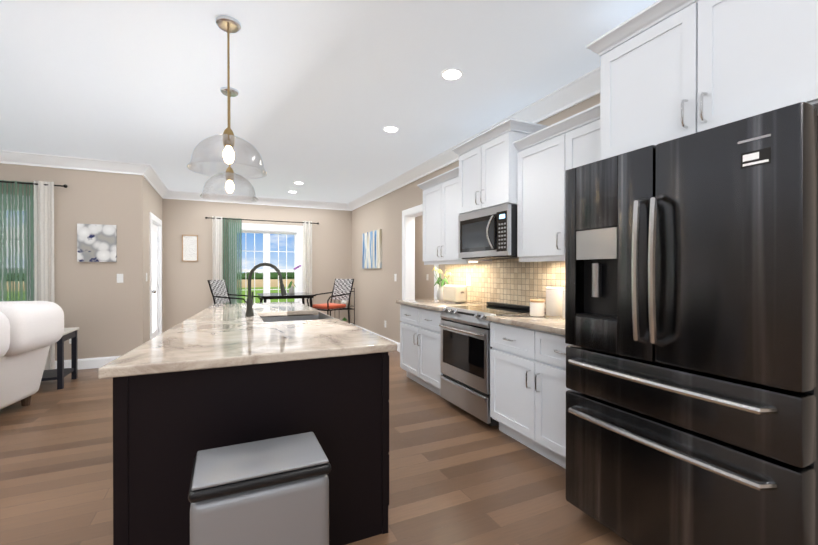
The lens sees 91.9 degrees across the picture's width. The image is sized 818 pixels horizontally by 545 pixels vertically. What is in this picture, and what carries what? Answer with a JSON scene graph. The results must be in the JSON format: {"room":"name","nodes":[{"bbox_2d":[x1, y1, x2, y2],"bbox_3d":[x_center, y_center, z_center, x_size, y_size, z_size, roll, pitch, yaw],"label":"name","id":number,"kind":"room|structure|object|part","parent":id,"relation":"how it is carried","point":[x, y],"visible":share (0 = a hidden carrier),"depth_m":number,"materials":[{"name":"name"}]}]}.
{"room":"kitchen","nodes":[
{"label":"kitchen","id":0,"kind":"room"},
{"bbox_2d":[0,163,129,360],"bbox_3d":[-5.442,-0.101,4.612,3.650,2.700,0.150,0,0,-25],"label":"wall","id":1,"kind":"structure","parent":0,"point":[92,300],"depth_m":5.13,"materials":[{"name":"beige paint"}]},
{"bbox_2d":[0,180,67,369],"bbox_3d":[-5.397,0.055,4.470,2.433,2.350,0.126,0,0,-25],"label":"curtain","id":2,"kind":"object","parent":1,"relation":"hanging from","point":[26,241],"visible":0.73,"depth_m":4.82,"materials":[{"name":"green fabric"}]},
{"bbox_3d":[-5.403,-1.080,4.478,2.433,0.044,0.097,0,0,-25],"label":"rod","id":3,"kind":"part","parent":2,"relation":"part of","materials":[{"name":"black metal"}]},
{"bbox_2d":[0,150,151,177],"bbox_3d":[-5.272,-1.383,4.544,3.905,0.135,0.105,0,0,-25],"label":"crown molding","id":4,"kind":"structure","parent":1,"relation":"attached to","point":[6,157],"depth_m":5.02,"materials":[{"name":"white wood"}]},
{"bbox_2d":[55,356,119,369],"bbox_3d":[-5.331,1.182,4.577,3.816,0.135,0.016,0,0,-25],"label":"baseboard","id":5,"kind":"structure","parent":1,"relation":"attached to","point":[91,363],"depth_m":5.13,"materials":[{"name":"white wood"}]},
{"bbox_2d":[77,224,116,261],"bbox_3d":[-4.060,-0.383,5.149,0.407,0.487,0.033,0,0,-25],"label":"floral picture","id":6,"kind":"object","parent":1,"relation":"attached to","point":[96,242],"visible":0.86,"depth_m":5.13},
{"bbox_2d":[117,274,122,282],"bbox_3d":[-3.847,0.076,5.265,0.074,0.120,0.006,0,0,-25],"label":"switch plate","id":7,"kind":"object","parent":1,"relation":"attached to","point":[119,278],"visible":1,"depth_m":5.26,"materials":[{"name":"white plastic"}]},
{"bbox_2d":[129,174,162,350],"bbox_3d":[-4.088,-0.108,6.206,0.150,2.700,1.900,0,0,-25],"label":"wall","id":8,"kind":"structure","parent":0,"point":[145,198],"depth_m":5.37,"materials":[{"name":"beige paint"}]},
{"bbox_2d":[150,212,161,339],"bbox_3d":[-4.125,0.172,6.355,0.208,2.140,1.120,0,0,-25],"label":"door frame","id":9,"kind":"structure","parent":8,"relation":"attached to","point":[155,220],"depth_m":6.63,"materials":[{"name":"white wood"}]},
{"bbox_3d":[-4.130,0.152,6.353,0.015,1.620,0.640,0,0,-25],"label":"glass","id":10,"kind":"part","parent":9,"relation":"part of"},
{"bbox_3d":[-4.095,0.222,6.380,0.133,2.020,0.920,0,0,-25],"label":"door leaf trim","id":11,"kind":"part","parent":9,"relation":"part of","materials":[{"name":"white wood"}]},
{"bbox_2d":[145,168,167,197],"bbox_3d":[-3.953,-1.390,6.213,0.105,0.135,1.770,0,0,-25],"label":"crown molding","id":12,"kind":"structure","parent":8,"relation":"attached to","point":[155,181],"depth_m":6.25,"materials":[{"name":"white"}]},
{"bbox_2d":[163,199,351,331],"bbox_3d":[-2.933,-0.115,7.873,3.650,2.700,0.150,0,0,-25],"label":"wall","id":13,"kind":"structure","parent":0,"point":[187,294],"depth_m":7.42,"materials":[{"name":"beige paint"}]},
{"bbox_2d":[182,235,197,260],"bbox_3d":[-4.024,-0.447,7.268,0.255,0.486,0.020,0,0,-25],"label":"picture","id":14,"kind":"object","parent":13,"relation":"attached to","point":[189,247],"visible":0.98,"depth_m":7.26,"materials":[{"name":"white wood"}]},
{"bbox_2d":[164,190,347,209],"bbox_3d":[-2.870,-1.397,7.757,3.370,0.135,0.105,0,0,-25],"label":"crown molding","id":15,"kind":"structure","parent":13,"relation":"attached to","point":[179,195],"depth_m":7.72,"materials":[{"name":"white"}]},
{"bbox_2d":[205,216,318,305],"bbox_3d":[-2.823,0.083,7.768,2.102,2.265,0.114,0,0,-25],"label":"curtain","id":16,"kind":"object","parent":13,"relation":"hanging from","point":[227,250],"visible":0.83,"depth_m":7.52,"materials":[{"name":"white fabric"}]},
{"bbox_3d":[-2.827,-1.014,7.771,2.102,0.044,0.097,0,0,-25],"label":"rod","id":17,"kind":"part","parent":16,"relation":"part of","materials":[{"name":"black metal"}]},
{"bbox_2d":[242,223,302,302],"bbox_3d":[-2.836,-0.035,7.891,1.420,1.840,0.200,0,0,-25],"label":"window","id":18,"kind":"structure","parent":13,"relation":"in","point":[266,230],"depth_m":7.95,"materials":[{"name":"white"}]},
{"bbox_2d":[0,351,631,544],"bbox_3d":[-1.685,1.309,2.229,8.750,0.100,11.450,0,0,-25],"label":"floor","id":19,"kind":"structure","parent":0,"point":[458,476],"depth_m":2.43,"materials":[{"name":"brown wood"}]},
{"bbox_2d":[0,301,63,409],"bbox_3d":[-3.612,0.763,2.650,1.240,0.990,2.280,0,0,-15],"label":"sofa","id":20,"kind":"object","parent":19,"relation":"on","point":[31,332],"visible":1,"depth_m":3.39,"materials":[{"name":"fabric"}]},
{"bbox_3d":[-3.303,0.802,2.734,0.729,0.730,2.225,0,0,-25],"label":"panel","id":21,"kind":"part","parent":20,"relation":"part of","materials":[{"name":"fabric"}]},
{"bbox_2d":[41,327,78,389],"bbox_3d":[-4.037,0.950,4.359,0.510,0.600,0.510,0,0,-25],"label":"end table","id":22,"kind":"object","parent":19,"relation":"on","point":[59,373],"visible":0.4,"depth_m":4.38,"materials":[{"name":"black wood"}]},
{"bbox_2d":[207,280,261,303],"bbox_3d":[-2.656,0.677,6.058,0.632,1.134,0.527,0,0,3],"label":"chair","id":23,"kind":"object","parent":19,"relation":"on","point":[219,292],"visible":0.46,"depth_m":6.04,"materials":[{"name":"black metal"}]},
{"bbox_2d":[113,351,392,544],"bbox_3d":[-1.176,0.817,2.961,1.110,0.879,2.806,0,0,-25],"label":"kitchen island","id":24,"kind":"object","parent":19,"relation":"on","point":[210,377],"depth_m":1.65,"materials":[{"name":"wood"}]},
{"bbox_2d":[98,303,396,378],"bbox_3d":[-1.187,0.356,2.958,1.170,0.040,2.860,0,0,-25],"label":"island countertop","id":25,"kind":"structure","parent":24,"relation":"on","point":[238,334],"depth_m":1.92,"materials":[{"name":"beige stone"}]},
{"bbox_2d":[245,263,286,316],"bbox_3d":[-1.103,0.130,3.048,0.293,0.412,0.203,0,0,-25],"label":"faucet","id":26,"kind":"object","parent":25,"relation":"on","point":[249,302],"depth_m":3.03,"materials":[{"name":"brown metal"}]},
{"bbox_2d":[261,311,335,321],"bbox_3d":[-0.889,0.488,3.119,0.519,0.276,0.694,0,0,-25],"label":"sink","id":27,"kind":"object","parent":25,"relation":"in","point":[273,316],"depth_m":3.42,"materials":[{"name":"silver metal"}]},
{"bbox_2d":[188,432,330,544],"bbox_3d":[-0.497,0.939,1.334,0.416,0.648,0.276,0,0,-25],"label":"trash can","id":28,"kind":"object","parent":19,"relation":"on","point":[273,491],"visible":1,"depth_m":1.24,"materials":[{"name":"silver metal"}]},
{"bbox_3d":[-0.497,0.622,1.333,0.398,0.013,0.258,0,0,-25],"label":"lid","id":29,"kind":"part","parent":28,"relation":"part of","materials":[{"name":"silver metal"}]},
{"bbox_2d":[257,292,315,307],"bbox_3d":[-1.956,0.793,6.263,0.820,0.902,0.820,0,0,-25],"label":"dining table","id":30,"kind":"object","parent":19,"relation":"on","point":[297,295],"visible":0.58,"depth_m":6.00,"materials":[{"name":"black metal"}]},
{"bbox_3d":[-1.956,0.804,6.263,0.820,0.880,0.820,0,0,-25],"label":"frame","id":31,"kind":"part","parent":30,"relation":"part of","materials":[{"name":"black metal"}]},
{"bbox_2d":[288,265,300,293],"bbox_3d":[-1.838,0.111,6.370,0.197,0.460,0.135,0,0,-25],"label":"vase","id":32,"kind":"object","parent":30,"relation":"on","point":[291,289],"visible":1,"depth_m":6.32,"materials":[{"name":"grey ceramic"}]},
{"bbox_2d":[307,279,353,322],"bbox_3d":[-1.300,0.674,6.603,0.527,1.134,0.632,0,0,37],"label":"chair","id":33,"kind":"object","parent":19,"relation":"on","point":[342,289],"visible":0.67,"depth_m":6.70,"materials":[{"name":"black metal"}]},
{"bbox_2d":[313,303,345,308],"bbox_3d":[-1.329,0.557,6.562,0.546,0.062,0.542,0,0,-25],"label":"seat cushion","id":34,"kind":"object","parent":33,"relation":"on","point":[331,305],"depth_m":6.46,"materials":[{"name":"orange fabric"}]},
{"bbox_2d":[400,303,487,395],"bbox_3d":[0.373,0.810,4.381,0.598,0.880,0.998,0,0,-25],"label":"base cabinet","id":35,"kind":"object","parent":19,"relation":"on","point":[420,330],"depth_m":4.20,"materials":[{"name":"white wood"}]},
{"bbox_3d":[0.085,0.631,4.246,0.038,0.311,0.620,0,0,-25],"label":"handle","id":36,"kind":"part","parent":35,"relation":"part of","materials":[{"name":"silver metal"}]},
{"bbox_2d":[396,299,486,310],"bbox_3d":[0.349,0.350,4.390,0.633,0.040,1.038,0,0,-25],"label":"countertop","id":37,"kind":"structure","parent":35,"relation":"on","point":[428,304],"depth_m":4.23,"materials":[{"name":"beige stone"}]},
{"bbox_2d":[432,267,452,300],"bbox_3d":[0.388,0.131,4.613,0.218,0.395,0.220,0,0,-25],"label":"vase","id":38,"kind":"object","parent":37,"relation":"on","point":[439,295],"visible":0.96,"depth_m":4.56,"materials":[{"name":"grey ceramic"}]},
{"bbox_3d":[0.381,0.123,4.597,0.180,0.312,0.198,0,0,-25],"label":"stem","id":39,"kind":"part","parent":38,"relation":"part of","materials":[{"name":"green plant"}]},
{"bbox_2d":[443,284,466,303],"bbox_3d":[0.502,0.231,4.294,0.160,0.196,0.300,0,0,-25],"label":"toaster","id":40,"kind":"object","parent":37,"relation":"on","point":[454,294],"visible":1,"depth_m":4.19,"materials":[{"name":"beige plastic"}]},
{"bbox_2d":[439,302,529,425],"bbox_3d":[0.700,0.756,3.561,0.668,0.915,0.754,0,0,-25],"label":"range","id":41,"kind":"object","parent":19,"relation":"on","point":[465,357],"visible":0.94,"depth_m":3.40,"materials":[{"name":"silver metal"}]},
{"bbox_3d":[0.447,0.419,3.442,0.110,0.173,0.663,0,0,-25],"label":"handle","id":42,"kind":"part","parent":41,"relation":"part of","materials":[{"name":"silver metal"}]},
{"bbox_3d":[0.475,0.644,3.456,0.026,0.410,0.748,0,0,-25],"label":"door glass","id":43,"kind":"part","parent":41,"relation":"part of","materials":[{"name":"black glass"}]},
{"bbox_3d":[0.494,0.384,3.463,0.085,0.110,0.754,0,0,-25],"label":"panel","id":44,"kind":"part","parent":41,"relation":"part of","materials":[{"name":"silver metal"}]},
{"bbox_2d":[490,323,570,468],"bbox_3d":[1.116,0.817,2.783,0.598,0.880,0.998,0,0,-25],"label":"base cabinet","id":45,"kind":"object","parent":19,"relation":"on","point":[528,388],"depth_m":2.70,"materials":[{"name":"white wood"}]},
{"bbox_2d":[486,311,564,334],"bbox_3d":[1.104,0.357,2.765,0.633,0.040,1.018,0,0,-25],"label":"countertop","id":46,"kind":"structure","parent":45,"relation":"on","point":[555,325],"depth_m":2.78,"materials":[{"name":"beige stone"}]},
{"bbox_2d":[530,299,544,316],"bbox_3d":[0.990,0.272,3.054,0.110,0.125,0.110,0,0,-25],"label":"canister","id":47,"kind":"object","parent":46,"relation":"on","point":[537,307],"visible":1,"depth_m":3.01,"materials":[{"name":"white ceramic"}]},
{"bbox_3d":[0.990,0.219,3.054,0.110,0.019,0.110,0,0,-25],"label":"lid","id":48,"kind":"part","parent":47,"relation":"part of","materials":[{"name":"brown wood"}]},
{"bbox_2d":[546,287,563,315],"bbox_3d":[1.134,0.225,3.077,0.130,0.220,0.130,0,0,-25],"label":"canister","id":49,"kind":"object","parent":46,"relation":"on","point":[554,301],"visible":0.9,"depth_m":3.02,"materials":[{"name":"white ceramic"}]},
{"bbox_3d":[1.134,0.124,3.076,0.130,0.019,0.130,0,0,-25],"label":"lid","id":50,"kind":"part","parent":49,"relation":"part of","materials":[{"name":"white ceramic"}]},
{"bbox_2d":[562,289,564,318],"bbox_3d":[1.182,0.231,2.878,0.120,0.210,0.120,0,0,-25],"label":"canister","id":51,"kind":"object","parent":46,"relation":"on","point":[563,313],"visible":0.04,"depth_m":2.87,"materials":[{"name":"white ceramic"}]},
{"bbox_3d":[0.828,0.637,2.648,0.038,0.311,0.620,0,0,-25],"label":"handle","id":52,"kind":"part","parent":45,"relation":"part of","materials":[{"name":"silver metal"}]},
{"bbox_2d":[565,102,817,544],"bbox_3d":[1.361,0.359,1.785,0.953,1.765,0.925,0,0,-25],"label":"fridge","id":53,"kind":"object","parent":19,"relation":"on","point":[691,299],"visible":1,"depth_m":1.46,"materials":[{"name":"black metal"}]},
{"bbox_3d":[0.906,-0.043,1.881,0.055,0.321,0.224,0,0,-25],"label":"door dispenser panel","id":54,"kind":"part","parent":53,"relation":"part of","materials":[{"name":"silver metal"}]},
{"bbox_2d":[0,0,657,203],"bbox_3d":[-1.685,-1.491,2.217,8.750,0.100,11.450,0,0,-25],"label":"ceiling","id":55,"kind":"structure","parent":0,"point":[329,90],"depth_m":2.94,"materials":[{"name":"white paint"}]},
{"bbox_2d":[187,15,267,179],"bbox_3d":[-1.041,-1.012,2.281,0.424,0.856,0.424,0,0,-25],"label":"pendant light","id":56,"kind":"object","parent":55,"relation":"hanging from","point":[228,24],"visible":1,"depth_m":2.27,"materials":[{"name":"clear glass"}]},
{"bbox_3d":[-1.041,-0.685,2.282,0.424,0.202,0.424,0,0,-25],"label":"lamp shade","id":57,"kind":"part","parent":56,"relation":"part of","materials":[{"name":"clear glass"}]},
{"bbox_3d":[-1.041,-0.678,2.282,0.060,0.105,0.058,0,0,-25],"label":"bulb","id":58,"kind":"part","parent":56,"relation":"part of","materials":[{"name":"white glass"}]},
{"bbox_3d":[-1.041,-1.068,2.281,0.064,0.684,0.064,0,0,-25],"label":"stem","id":59,"kind":"part","parent":56,"relation":"part of","materials":[{"name":"gold metal"}]},
{"bbox_2d":[200,87,257,202],"bbox_3d":[-1.423,-1.016,3.140,0.424,0.856,0.424,0,0,-25],"label":"pendant light","id":60,"kind":"object","parent":55,"relation":"hanging from","point":[230,184],"visible":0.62,"depth_m":3.12,"materials":[{"name":"clear glass"}]},
{"bbox_3d":[-1.423,-0.689,3.141,0.424,0.202,0.424,0,0,-25],"label":"lamp shade","id":61,"kind":"part","parent":60,"relation":"part of","materials":[{"name":"clear glass"}]},
{"bbox_3d":[-1.423,-1.071,3.139,0.064,0.684,0.064,0,0,-25],"label":"stem","id":62,"kind":"part","parent":60,"relation":"part of","materials":[{"name":"gold metal"}]},
{"bbox_3d":[-1.423,-0.682,3.141,0.060,0.105,0.058,0,0,-25],"label":"bulb","id":63,"kind":"part","parent":60,"relation":"part of","materials":[{"name":"white glass"}]},
{"bbox_2d":[383,126,398,131],"bbox_3d":[-0.178,-1.444,3.976,0.159,0.007,0.168,0,0,-25],"label":"recessed light","id":64,"kind":"object","parent":55,"relation":"in","point":[388,128],"depth_m":3.98,"materials":[{"name":"white"}]},
{"bbox_2d":[440,68,463,79],"bbox_3d":[0.310,-1.439,2.866,0.165,0.007,0.169,0,0,-25],"label":"recessed light","id":65,"kind":"object","parent":55,"relation":"in","point":[452,74],"depth_m":2.87,"materials":[{"name":"white"}]},
{"bbox_2d":[415,215,433,298],"bbox_3d":[0.992,-0.110,6.665,0.150,2.700,5.650,0,0,-25],"label":"wall","id":66,"kind":"structure","parent":0,"point":[424,288],"depth_m":8.05,"materials":[{"name":"beige paint"}]},
{"bbox_2d":[351,94,599,342],"bbox_3d":[1.140,-0.097,3.619,0.150,2.700,11.300,0,0,-25],"label":"wall","id":67,"kind":"structure","parent":0,"point":[378,292],"depth_m":6.71,"materials":[{"name":"beige paint"}]},
{"bbox_2d":[362,229,381,268],"bbox_3d":[-0.697,-0.418,7.348,0.033,0.684,0.964,0,0,-25],"label":"picture","id":68,"kind":"object","parent":67,"relation":"attached to","point":[371,249],"visible":1,"depth_m":7.25},
{"bbox_2d":[351,323,399,351],"bbox_3d":[-0.668,1.170,7.316,0.016,0.135,2.700,0,0,-25],"label":"baseboard","id":69,"kind":"structure","parent":67,"relation":"attached to","point":[398,344],"depth_m":6.73,"materials":[{"name":"white wood"}]},
{"bbox_2d":[402,204,438,299],"bbox_3d":[0.205,0.150,5.611,0.169,2.190,1.120,0,0,-25],"label":"trim","id":70,"kind":"structure","parent":67,"relation":"attached to","point":[409,215],"depth_m":6.02,"materials":[{"name":"white"}]},
{"bbox_2d":[421,168,491,263],"bbox_3d":[0.508,-0.590,4.404,0.328,0.940,0.938,0,0,-25],"label":"upper cabinet","id":71,"kind":"object","parent":67,"relation":"attached to","point":[440,218],"depth_m":4.34,"materials":[{"name":"white wood"}]},
{"bbox_2d":[348,66,599,209],"bbox_3d":[1.056,-1.379,3.491,0.105,0.135,11.150,0,0,-25],"label":"crown molding","id":72,"kind":"structure","parent":67,"relation":"attached to","point":[577,91],"depth_m":3.46,"materials":[{"name":"white wood"}]},
{"bbox_2d":[457,120,544,215],"bbox_3d":[0.831,-0.889,3.615,0.408,0.655,0.758,0,0,-25],"label":"upper cabinet","id":73,"kind":"object","parent":67,"relation":"attached to","point":[487,168],"depth_m":3.41,"materials":[{"name":"white wood"}]},
{"bbox_3d":[0.629,-0.671,3.522,0.038,0.131,0.089,0,0,-25],"label":"handle","id":74,"kind":"part","parent":73,"relation":"part of","materials":[{"name":"silver metal"}]},
{"bbox_2d":[458,204,518,259],"bbox_3d":[0.805,-0.342,3.605,0.466,0.425,0.754,0,0,-25],"label":"microwave","id":75,"kind":"object","parent":73,"relation":"attached to","point":[489,234],"visible":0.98,"depth_m":3.41,"materials":[{"name":"silver metal"}]},
{"bbox_3d":[0.660,-0.341,3.529,0.026,0.330,0.705,0,0,-25],"label":"glass","id":76,"kind":"part","parent":75,"relation":"part of","materials":[{"name":"black glass"}]},
{"bbox_3d":[0.690,-0.343,3.364,0.055,0.287,0.052,0,0,-25],"label":"handle","id":77,"kind":"part","parent":75,"relation":"part of","materials":[{"name":"silver metal"}]},
{"bbox_2d":[445,259,564,311],"bbox_3d":[1.024,0.103,3.676,0.010,0.460,2.740,0,0,-25],"label":"backsplash","id":78,"kind":"structure","parent":67,"relation":"attached to","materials":[{"name":"tile"}]},
{"bbox_2d":[466,275,470,285],"bbox_3d":[0.665,0.090,4.424,0.008,0.120,0.080,0,0,-25],"label":"outlet","id":79,"kind":"object","parent":78,"relation":"attached to","point":[468,280],"visible":1,"depth_m":4.42,"materials":[{"name":"white plastic"}]},
{"bbox_2d":[515,105,596,259],"bbox_3d":[1.238,-0.583,2.834,0.328,0.940,0.998,0,0,-25],"label":"upper cabinet","id":80,"kind":"object","parent":67,"relation":"attached to","point":[544,157],"depth_m":2.91,"materials":[{"name":"white wood"}]},
{"bbox_3d":[1.073,-0.223,2.759,0.038,0.131,0.089,0,0,-25],"label":"handle","id":81,"kind":"part","parent":80,"relation":"part of","materials":[{"name":"silver metal"}]},
{"bbox_2d":[597,0,817,160],"bbox_3d":[1.536,-0.934,1.861,0.608,0.670,0.985,0,0,-25],"label":"upper cabinet","id":82,"kind":"object","parent":67,"relation":"attached to","point":[671,69],"depth_m":1.72,"materials":[{"name":"white wood"}]},
{"bbox_3d":[1.243,-0.709,1.726,0.038,0.131,0.089,0,0,-25],"label":"handle","id":83,"kind":"part","parent":82,"relation":"part of","materials":[{"name":"silver metal"}]},
{"label":"outside","id":84,"kind":"structure","parent":0,"visible":0},
{"bbox_2d":[242,273,293,302],"bbox_3d":[-73.856,1.539,158.606,600.000,0.100,450.000,0,0,-25],"label":"lawn","id":85,"kind":"structure","parent":84,"point":[259,283],"depth_m":51.37,"materials":[{"name":"green plant"}]},
{"bbox_2d":[242,272,293,278],"bbox_3d":[-47.720,1.229,101.442,525.773,3.782,10.849,0,0,-25],"label":"trees","id":86,"kind":"object","parent":85,"relation":"on","point":[273,275],"depth_m":104.29,"materials":[{"name":"green plant"}]}
]}

